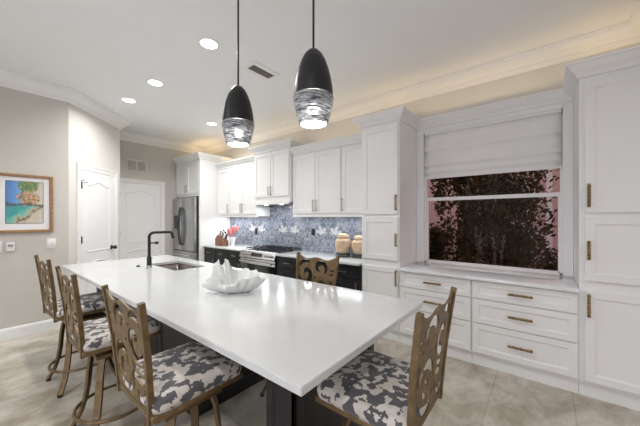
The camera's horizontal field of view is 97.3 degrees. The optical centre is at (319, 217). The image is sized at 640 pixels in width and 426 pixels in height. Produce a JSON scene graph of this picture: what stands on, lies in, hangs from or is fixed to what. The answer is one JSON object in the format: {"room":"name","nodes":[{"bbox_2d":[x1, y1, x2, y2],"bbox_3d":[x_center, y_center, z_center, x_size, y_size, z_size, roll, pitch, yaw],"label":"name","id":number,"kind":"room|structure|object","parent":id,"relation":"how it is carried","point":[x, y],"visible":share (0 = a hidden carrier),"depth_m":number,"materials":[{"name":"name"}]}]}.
{"room":"kitchen","nodes":[
{"label":"kitchen","id":0,"kind":"room"},
{"bbox_2d":[0,86,68,328],"bbox_3d":[-4.689,-0.125,2.236,0.120,3.150,4.052,0,0,39],"label":"wall","id":1,"kind":"structure","parent":0,"point":[34,129],"depth_m":3.52,"materials":[{"name":"beige paint"}]},
{"bbox_2d":[6,242,14,250],"bbox_3d":[-3.698,0.350,3.362,0.024,0.104,0.068,0,0,39],"label":"thermostat","id":2,"kind":"object","parent":1,"relation":"attached to","point":[10,246],"visible":1,"depth_m":3.36,"materials":[{"name":"white plastic"}]},
{"bbox_2d":[0,173,52,232],"bbox_3d":[-3.620,-0.172,3.452,0.036,0.710,0.506,0,0,39],"label":"framed painting","id":3,"kind":"object","parent":1,"relation":"attached to","point":[26,201],"visible":1,"depth_m":3.46,"materials":[{"name":"multicoloured paper"}]},
{"bbox_2d":[0,319,61,340],"bbox_3d":[-4.634,1.383,2.219,0.046,0.135,4.093,0,0,39],"label":"baseboard","id":4,"kind":"structure","parent":1,"relation":"attached to","point":[41,326],"depth_m":3.48,"materials":[{"name":"white paint"}]},
{"bbox_2d":[47,238,55,248],"bbox_3d":[-3.480,0.335,3.647,0.011,0.128,0.088,0,0,39],"label":"light switch","id":5,"kind":"object","parent":1,"relation":"attached to","point":[51,243],"visible":1,"depth_m":3.65,"materials":[{"name":"white plastic"}]},
{"bbox_2d":[0,0,639,153],"bbox_3d":[-2.143,-1.623,2.028,7.320,0.155,6.900,0,0,39],"label":"trim","id":6,"kind":"structure","parent":1,"relation":"attached to","point":[625,33],"depth_m":3.42,"materials":[{"name":"white paint"}]},
{"bbox_2d":[69,103,119,295],"bbox_3d":[-3.504,-0.125,4.354,0.120,3.150,1.164,0,0,-6],"label":"wall","id":7,"kind":"structure","parent":0,"point":[93,141],"depth_m":4.14,"materials":[{"name":"beige paint"}]},
{"bbox_2d":[76,162,117,294],"bbox_3d":[-3.408,0.338,4.381,0.096,2.224,0.930,0,0,-6],"label":"door","id":8,"kind":"structure","parent":7,"relation":"in","point":[96,193],"depth_m":4.28,"materials":[{"name":"white paint"}]},
{"bbox_2d":[120,140,191,255],"bbox_3d":[-3.533,-0.125,6.253,0.120,3.150,2.025,0,0,39],"label":"wall","id":9,"kind":"structure","parent":0,"point":[161,166],"depth_m":6.19,"materials":[{"name":"beige paint"}]},
{"bbox_2d":[126,159,146,172],"bbox_3d":[-3.789,-1.070,5.821,0.017,0.240,0.380,0,0,39],"label":"air vent","id":10,"kind":"object","parent":9,"relation":"in","point":[131,165],"visible":1,"depth_m":5.81,"materials":[{"name":"beige metal"}]},
{"bbox_2d":[120,178,164,258],"bbox_3d":[-3.741,0.328,5.885,0.032,2.244,0.938,0,0,39],"label":"door","id":11,"kind":"structure","parent":9,"relation":"in","point":[140,202],"depth_m":5.88,"materials":[{"name":"white paint"}]},
{"bbox_2d":[0,0,636,146],"bbox_3d":[-1.021,-1.750,1.166,10.450,0.100,7.150,0,0,39],"label":"ceiling","id":12,"kind":"structure","parent":0,"point":[107,51],"depth_m":2.76,"materials":[{"name":"paint"}]},
{"bbox_2d":[121,97,136,102],"bbox_3d":[-2.765,-1.696,4.071,0.196,0.008,0.196,0,0,39],"label":"recessed light","id":13,"kind":"object","parent":12,"relation":"in","point":[125,99],"visible":1,"depth_m":4.07,"materials":[{"name":"white"}]},
{"bbox_2d":[123,98,134,102],"bbox_3d":[-2.765,-1.698,4.071,0.154,0.003,0.154,0,0,39],"label":"diffuser","id":14,"kind":"object","parent":13,"relation":"attached to","point":[129,100],"depth_m":4.08,"materials":[{"name":"white plastic"}]},
{"bbox_2d":[146,79,163,86],"bbox_3d":[-2.074,-1.696,3.543,0.196,0.008,0.196,0,0,39],"label":"recessed light","id":15,"kind":"object","parent":12,"relation":"in","point":[154,82],"visible":1,"depth_m":3.53,"materials":[{"name":"white"}]},
{"bbox_2d":[148,80,161,85],"bbox_3d":[-2.074,-1.698,3.543,0.154,0.003,0.154,0,0,39],"label":"diffuser","id":16,"kind":"object","parent":15,"relation":"attached to","point":[152,82],"depth_m":3.53,"materials":[{"name":"white plastic"}]},
{"bbox_2d":[198,37,219,49],"bbox_3d":[-1.084,-1.696,2.748,0.196,0.008,0.196,0,0,39],"label":"recessed light","id":17,"kind":"object","parent":12,"relation":"in","point":[205,42],"visible":1,"depth_m":2.74,"materials":[{"name":"white paint"}]},
{"bbox_2d":[201,39,216,48],"bbox_3d":[-1.084,-1.698,2.748,0.154,0.003,0.154,0,0,39],"label":"diffuser","id":18,"kind":"object","parent":17,"relation":"attached to","point":[205,43],"depth_m":2.74,"materials":[{"name":"white plastic"}]},
{"bbox_2d":[206,122,217,125],"bbox_3d":[-1.955,-1.696,5.088,0.196,0.008,0.196,0,0,39],"label":"recessed light","id":19,"kind":"object","parent":12,"relation":"in","point":[208,123],"visible":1,"depth_m":5.07,"materials":[{"name":"white"}]},
{"bbox_2d":[221,0,254,147],"bbox_3d":[-0.605,-1.118,2.081,0.236,1.163,0.236,0,0,39],"label":"pendant lamp","id":20,"kind":"object","parent":12,"relation":"hanging from","point":[237,122],"visible":1,"depth_m":2.00,"materials":[{"name":"black metal"}]},
{"bbox_2d":[228,142,247,146],"bbox_3d":[-0.605,-0.543,2.081,0.148,0.004,0.148,0,0,39],"label":"diffuser","id":21,"kind":"object","parent":20,"relation":"attached to","point":[233,144],"depth_m":2.08,"materials":[{"name":"white glass"}]},
{"bbox_2d":[241,61,280,80],"bbox_3d":[-0.683,-1.696,3.275,0.250,0.008,0.380,0,0,39],"label":"ceiling vent","id":22,"kind":"object","parent":12,"relation":"in","point":[254,68],"visible":1,"depth_m":3.26,"materials":[{"name":"white metal"}]},
{"bbox_2d":[293,0,333,128],"bbox_3d":[-0.038,-1.118,1.629,0.236,1.163,0.236,0,0,39],"label":"pendant lamp","id":23,"kind":"object","parent":12,"relation":"hanging from","point":[313,98],"visible":1,"depth_m":1.55,"materials":[{"name":"black metal"}]},
{"bbox_2d":[301,120,325,127],"bbox_3d":[-0.038,-0.543,1.629,0.148,0.004,0.148,0,0,39],"label":"diffuser","id":24,"kind":"object","parent":23,"relation":"attached to","point":[304,123],"depth_m":1.62,"materials":[{"name":"white glass"}]},
{"bbox_2d":[0,320,639,425],"bbox_3d":[-1.021,1.500,1.166,10.450,0.100,7.150,0,0,39],"label":"floor","id":25,"kind":"structure","parent":0,"point":[473,394],"depth_m":2.22,"materials":[{"name":"beige tile"}]},
{"bbox_2d":[34,255,118,398],"bbox_3d":[-2.155,0.888,2.525,0.481,1.124,0.514,0,0,36],"label":"bar stool","id":26,"kind":"object","parent":25,"relation":"on","point":[92,304],"visible":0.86,"depth_m":2.40,"materials":[{"name":"brown wood"}]},
{"bbox_2d":[46,292,117,316],"bbox_3d":[-2.145,0.764,2.540,0.462,0.069,0.438,0,0,36],"label":"seat cushion","id":27,"kind":"object","parent":26,"relation":"on","point":[91,302],"depth_m":2.43,"materials":[{"name":"fabric"}]},
{"bbox_2d":[55,266,160,425],"bbox_3d":[-1.440,0.888,1.948,0.481,1.124,0.514,0,0,39],"label":"bar stool","id":28,"kind":"object","parent":25,"relation":"on","point":[91,339],"visible":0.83,"depth_m":1.79,"materials":[{"name":"brown wood"}]},
{"bbox_2d":[70,311,159,351],"bbox_3d":[-1.428,0.764,1.962,0.462,0.069,0.438,0,0,39],"label":"seat cushion","id":29,"kind":"object","parent":28,"relation":"on","point":[97,338],"depth_m":1.79,"materials":[{"name":"fabric"}]},
{"bbox_2d":[101,284,242,425],"bbox_3d":[-0.712,0.888,1.413,0.481,1.124,0.514,0,0,39],"label":"bar stool","id":30,"kind":"object","parent":25,"relation":"on","point":[164,385],"visible":1,"depth_m":1.28,"materials":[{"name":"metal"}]},
{"bbox_2d":[123,341,240,414],"bbox_3d":[-0.700,0.764,1.427,0.462,0.069,0.438,0,0,39],"label":"seat cushion","id":31,"kind":"object","parent":30,"relation":"on","point":[184,374],"depth_m":1.32,"materials":[{"name":"fabric"}]},
{"bbox_2d":[172,197,198,260],"bbox_3d":[-2.733,0.512,6.341,0.940,1.875,0.850,0,0,39],"label":"refrigerator","id":32,"kind":"object","parent":25,"relation":"on","point":[185,210],"visible":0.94,"depth_m":5.97,"materials":[{"name":"grey metal"}]},
{"bbox_2d":[173,249,197,260],"bbox_3d":[-2.926,1.045,6.099,0.940,0.650,0.080,0,0,39],"label":"freezer","id":33,"kind":"object","parent":32,"relation":"in","point":[193,254],"depth_m":5.97,"materials":[{"name":"metal"}]},
{"bbox_2d":[172,152,231,261],"bbox_3d":[-2.650,0.062,6.326,1.140,2.775,0.800,0,0,39],"label":"tall cabinet","id":34,"kind":"object","parent":25,"relation":"on","point":[196,173],"visible":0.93,"depth_m":5.98,"materials":[{"name":"white paint"}]},
{"bbox_2d":[204,247,215,263],"bbox_3d":[-2.058,1.028,5.943,0.428,0.844,0.661,0,0,39],"label":"base cabinet","id":35,"kind":"object","parent":25,"relation":"on","point":[209,253],"visible":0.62,"depth_m":5.71,"materials":[{"name":"black paint"}]},
{"bbox_2d":[216,248,227,264],"bbox_3d":[-1.723,1.028,5.676,0.427,0.844,0.661,0,0,39],"label":"base cabinet","id":36,"kind":"object","parent":25,"relation":"on","point":[221,254],"visible":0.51,"depth_m":5.45,"materials":[{"name":"black paint"}]},
{"bbox_2d":[228,250,240,268],"bbox_3d":[-1.390,1.028,5.411,0.424,0.844,0.661,0,0,39],"label":"base cabinet","id":37,"kind":"object","parent":25,"relation":"on","point":[233,256],"visible":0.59,"depth_m":5.18,"materials":[{"name":"black paint"}]},
{"bbox_2d":[203,243,261,250],"bbox_3d":[-1.723,0.590,5.680,1.279,0.030,0.645,0,0,39],"label":"countertop","id":38,"kind":"structure","parent":37,"relation":"on","point":[238,247],"depth_m":5.60,"materials":[{"name":"white stone"}]},
{"bbox_2d":[215,235,227,245],"bbox_3d":[-2.044,0.466,5.850,0.290,0.219,0.130,0,0,39],"label":"knife block","id":39,"kind":"object","parent":38,"relation":"on","point":[219,241],"visible":0.87,"depth_m":5.79,"materials":[{"name":"brown wood"}]},
{"bbox_2d":[229,237,235,245],"bbox_3d":[-1.790,0.487,5.775,0.140,0.175,0.140,0,0,39],"label":"flower vase","id":40,"kind":"object","parent":38,"relation":"on","point":[232,239],"visible":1,"depth_m":5.74,"materials":[{"name":"white ceramic"}]},
{"bbox_2d":[97,288,373,425],"bbox_3d":[-1.190,1.019,2.668,3.487,0.862,0.910,0,0,39],"label":"kitchen island","id":41,"kind":"object","parent":25,"relation":"on","point":[284,407],"visible":0.02,"depth_m":1.43,"materials":[{"name":"black paint"}]},
{"bbox_2d":[61,255,422,396],"bbox_3d":[-1.171,0.571,2.557,3.781,0.032,1.182,0,0,39],"label":"island countertop","id":42,"kind":"structure","parent":41,"relation":"on","point":[295,334],"depth_m":1.65,"materials":[{"name":"white stone"}]},
{"bbox_2d":[146,231,173,268],"bbox_3d":[-1.792,0.352,3.168,0.289,0.406,0.072,0,0,-40],"label":"faucet","id":43,"kind":"object","parent":42,"relation":"on","point":[149,258],"visible":1,"depth_m":3.10,"materials":[{"name":"metal"}]},
{"bbox_2d":[158,263,196,270],"bbox_3d":[-1.674,0.685,3.291,0.728,0.192,0.388,0,0,39],"label":"sink","id":44,"kind":"object","parent":42,"relation":"in","point":[176,266],"visible":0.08,"depth_m":3.57,"materials":[{"name":"metal"}]},
{"bbox_2d":[202,259,266,293],"bbox_3d":[-0.641,0.435,2.104,0.465,0.240,0.218,0,0,-17],"label":"shell sculpture","id":45,"kind":"object","parent":42,"relation":"on","point":[224,278],"visible":1,"depth_m":2.10,"materials":[{"name":"white ceramic"}]},
{"bbox_2d":[239,245,300,274],"bbox_3d":[-0.886,0.992,4.968,0.906,0.917,0.705,0,0,39],"label":"range","id":46,"kind":"object","parent":25,"relation":"on","point":[263,259],"visible":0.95,"depth_m":4.75,"materials":[{"name":"grey metal"}]},
{"bbox_2d":[239,257,275,274],"bbox_3d":[-1.076,0.938,4.731,0.900,0.465,0.098,0,0,39],"label":"oven","id":47,"kind":"object","parent":46,"relation":"in","point":[268,266],"depth_m":4.68,"materials":[{"name":"metal"}]},
{"bbox_2d":[250,247,300,252],"bbox_3d":[-0.842,0.588,5.024,0.906,0.032,0.563,0,0,39],"label":"cooktop","id":48,"kind":"object","parent":46,"relation":"in","point":[254,248],"depth_m":4.89,"materials":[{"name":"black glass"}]},
{"bbox_2d":[277,256,299,278],"bbox_3d":[-0.311,1.028,4.551,0.504,0.844,0.661,0,0,39],"label":"base cabinet","id":49,"kind":"object","parent":25,"relation":"on","point":[286,266],"visible":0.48,"depth_m":4.34,"materials":[{"name":"black paint"}]},
{"bbox_2d":[260,252,339,396],"bbox_3d":[-0.179,0.888,2.342,0.481,1.124,0.514,0,0,39],"label":"bar stool","id":50,"kind":"object","parent":25,"relation":"on","point":[333,264],"visible":0.31,"depth_m":2.49,"materials":[{"name":"brown wood"}]},
{"bbox_2d":[300,259,326,283],"bbox_3d":[0.085,1.028,4.235,0.507,0.844,0.661,0,0,39],"label":"base cabinet","id":51,"kind":"object","parent":25,"relation":"on","point":[319,263],"visible":0.09,"depth_m":4.04,"materials":[{"name":"black paint"}]},
{"bbox_2d":[329,264,361,290],"bbox_3d":[0.482,1.028,3.918,0.509,0.844,0.661,0,0,39],"label":"base cabinet","id":52,"kind":"object","parent":25,"relation":"on","point":[348,276],"visible":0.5,"depth_m":3.63,"materials":[{"name":"black paint"}]},
{"bbox_2d":[275,250,361,265],"bbox_3d":[0.088,0.590,4.236,1.521,0.030,0.645,0,0,39],"label":"countertop","id":53,"kind":"structure","parent":52,"relation":"on","point":[308,254],"depth_m":4.16,"materials":[{"name":"white stone"}]},
{"bbox_2d":[335,233,350,256],"bbox_3d":[0.341,0.403,4.166,0.239,0.344,0.239,0,0,39],"label":"ginger jar","id":54,"kind":"object","parent":53,"relation":"on","point":[343,243],"visible":0.99,"depth_m":4.08,"materials":[{"name":"ceramic"}]},
{"bbox_2d":[351,235,361,258],"bbox_3d":[0.564,0.414,4.052,0.223,0.322,0.223,0,0,39],"label":"ginger jar","id":55,"kind":"object","parent":53,"relation":"on","point":[356,245],"visible":0.81,"depth_m":3.98,"materials":[{"name":"ceramic"}]},
{"bbox_2d":[315,287,456,425],"bbox_3d":[0.294,0.888,1.295,0.514,1.124,0.481,0,0,39],"label":"bar stool","id":56,"kind":"object","parent":25,"relation":"on","point":[373,388],"visible":0.99,"depth_m":1.17,"materials":[{"name":"wood"}]},
{"bbox_2d":[317,350,439,425],"bbox_3d":[0.280,0.764,1.307,0.438,0.069,0.462,0,0,39],"label":"seat cushion","id":57,"kind":"object","parent":56,"relation":"on","point":[371,389],"depth_m":1.20,"materials":[{"name":"fabric"}]},
{"bbox_2d":[353,106,419,341],"bbox_3d":[0.879,0.100,3.602,0.670,2.700,0.660,0,0,39],"label":"tall cabinet","id":58,"kind":"object","parent":25,"relation":"on","point":[388,136],"visible":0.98,"depth_m":3.39,"materials":[{"name":"white paint"}]},
{"bbox_2d":[400,271,471,362],"bbox_3d":[1.374,1.030,3.223,0.742,0.840,0.636,0,0,39],"label":"base cabinet","id":59,"kind":"object","parent":25,"relation":"on","point":[433,291],"visible":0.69,"depth_m":2.94,"materials":[{"name":"white paint"}]},
{"bbox_2d":[472,280,578,392],"bbox_3d":[1.971,1.030,2.747,0.782,0.840,0.636,0,0,39],"label":"base cabinet","id":60,"kind":"object","parent":25,"relation":"on","point":[531,333],"visible":1,"depth_m":2.50,"materials":[{"name":"white paint"}]},
{"bbox_2d":[398,262,578,292],"bbox_3d":[1.684,0.592,2.984,1.526,0.032,0.631,0,0,39],"label":"countertop","id":61,"kind":"structure","parent":60,"relation":"on","point":[519,278],"depth_m":2.80,"materials":[{"name":"white stone"}]},
{"bbox_2d":[563,45,639,410],"bbox_3d":[2.425,0.100,2.370,0.563,2.700,0.660,0,0,39],"label":"pantry cabinet","id":62,"kind":"object","parent":25,"relation":"on","point":[604,89],"visible":1,"depth_m":2.19,"materials":[{"name":"white paint"}]},
{"bbox_2d":[213,43,639,274],"bbox_3d":[1.141,-0.125,3.918,10.300,3.150,0.150,0,0,39],"label":"wall","id":63,"kind":"structure","parent":0,"point":[551,77],"depth_m":3.36,"materials":[{"name":"beige paint"}]},
{"bbox_2d":[214,162,229,216],"bbox_3d":[-1.969,-0.580,6.045,0.440,1.140,0.390,0,0,39],"label":"upper cabinet","id":64,"kind":"object","parent":63,"relation":"attached to","point":[223,168],"visible":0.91,"depth_m":5.95,"materials":[{"name":"white paint"}]},
{"bbox_2d":[226,155,269,216],"bbox_3d":[-1.450,-0.580,5.631,0.886,1.140,0.390,0,0,39],"label":"upper cabinet","id":65,"kind":"object","parent":63,"relation":"attached to","point":[241,171],"visible":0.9,"depth_m":5.50,"materials":[{"name":"white paint"}]},
{"bbox_2d":[248,138,307,202],"bbox_3d":[-0.763,-0.772,5.039,1.095,1.015,0.460,0,0,39],"label":"upper cabinet","id":66,"kind":"object","parent":63,"relation":"attached to","point":[273,161],"visible":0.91,"depth_m":4.86,"materials":[{"name":"white paint"}]},
{"bbox_2d":[254,202,292,205],"bbox_3d":[-0.741,-0.245,5.067,0.890,0.038,0.400,0,0,39],"label":"range hood","id":67,"kind":"object","parent":66,"relation":"attached to","point":[270,203],"visible":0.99,"depth_m":4.94,"materials":[{"name":"metal"}]},
{"bbox_2d":[230,205,361,254],"bbox_3d":[-0.565,0.155,5.177,3.716,0.837,0.008,0,0,39],"label":"backsplash","id":68,"kind":"structure","parent":63,"relation":"attached to","point":[281,228],"depth_m":5.12,"materials":[{"name":"blue tile"}]},
{"bbox_2d":[290,137,341,216],"bbox_3d":[0.003,-0.580,4.474,0.977,1.140,0.390,0,0,39],"label":"upper cabinet","id":69,"kind":"object","parent":63,"relation":"attached to","point":[317,166],"visible":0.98,"depth_m":4.33,"materials":[{"name":"white paint"}]},
{"bbox_2d":[338,132,361,216],"bbox_3d":[0.576,-0.580,4.017,0.487,1.140,0.390,0,0,39],"label":"upper cabinet","id":70,"kind":"object","parent":63,"relation":"attached to","point":[351,200],"visible":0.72,"depth_m":3.96,"materials":[{"name":"white paint"}]},
{"bbox_2d":[425,109,562,274],"bbox_3d":[1.919,-0.253,3.266,1.360,1.655,0.100,0,0,39],"label":"window","id":71,"kind":"structure","parent":63,"relation":"in","point":[559,195],"depth_m":3.07,"materials":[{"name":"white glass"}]},
{"bbox_2d":[424,108,561,179],"bbox_3d":[1.868,-0.785,3.202,1.336,0.590,0.039,0,0,39],"label":"roman shade","id":72,"kind":"object","parent":71,"relation":"attached to","point":[530,142],"visible":1,"depth_m":3.12,"materials":[{"name":"white fabric"}]},
{"bbox_2d":[416,101,572,276],"bbox_3d":[1.867,-0.287,3.213,1.526,1.726,0.043,0,0,39],"label":"trim","id":73,"kind":"structure","parent":63,"relation":"attached to","point":[567,107],"depth_m":2.80,"materials":[{"name":"white paint"}]},
{"bbox_2d":[417,88,572,130],"bbox_3d":[1.841,-1.190,3.180,1.526,0.120,0.128,0,0,39],"label":"trim","id":74,"kind":"structure","parent":63,"relation":"attached to","point":[556,96],"depth_m":3.06,"materials":[{"name":"white paint"}]},
{"label":"outside","id":75,"kind":"structure","parent":0,"visible":0},
{"bbox_3d":[4.002,1.625,8.230,20.000,0.150,10.140,0,0,39],"label":"ground","id":76,"kind":"structure","parent":75,"visible":0},
{"bbox_2d":[429,222,453,260],"bbox_3d":[2.640,0.792,7.631,1.797,1.549,1.798,0,0,-15],"label":"plant","id":77,"kind":"object","parent":76,"relation":"on","point":[436,249],"visible":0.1,"depth_m":7.12,"materials":[{"name":"green plant"}]},
{"bbox_2d":[454,230,474,262],"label":"plant","id":78,"kind":"object","parent":76,"relation":"on","point":[460,241],"depth_m":7.12,"materials":[{"name":"green plant"}]},
{"bbox_2d":[429,169,559,265],"bbox_3d":[4.624,-0.950,8.207,16.000,5.000,0.400,0,0,39],"label":"neighbouring house","id":79,"kind":"structure","parent":76,"relation":"on","point":[553,241],"depth_m":7.23,"materials":[{"name":"pink paint"}]},
{"bbox_2d":[430,168,559,268],"bbox_3d":[2.919,-0.529,4.906,1.992,4.178,1.902,0,0,-2],"label":"tree","id":80,"kind":"object","parent":76,"relation":"on","point":[485,218],"visible":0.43,"depth_m":4.59,"materials":[{"name":"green plant"}]},
{"bbox_2d":[498,230,531,267],"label":"plant","id":81,"kind":"object","parent":76,"relation":"on","point":[520,265],"depth_m":6.39,"materials":[{"name":"green plant"}]},
{"bbox_2d":[536,244,557,270],"bbox_3d":[4.362,1.017,5.228,0.675,1.106,0.696,0,0,39],"label":"plant","id":82,"kind":"object","parent":76,"relation":"on","point":[554,265],"visible":0.23,"depth_m":5.24,"materials":[{"name":"green plant"}]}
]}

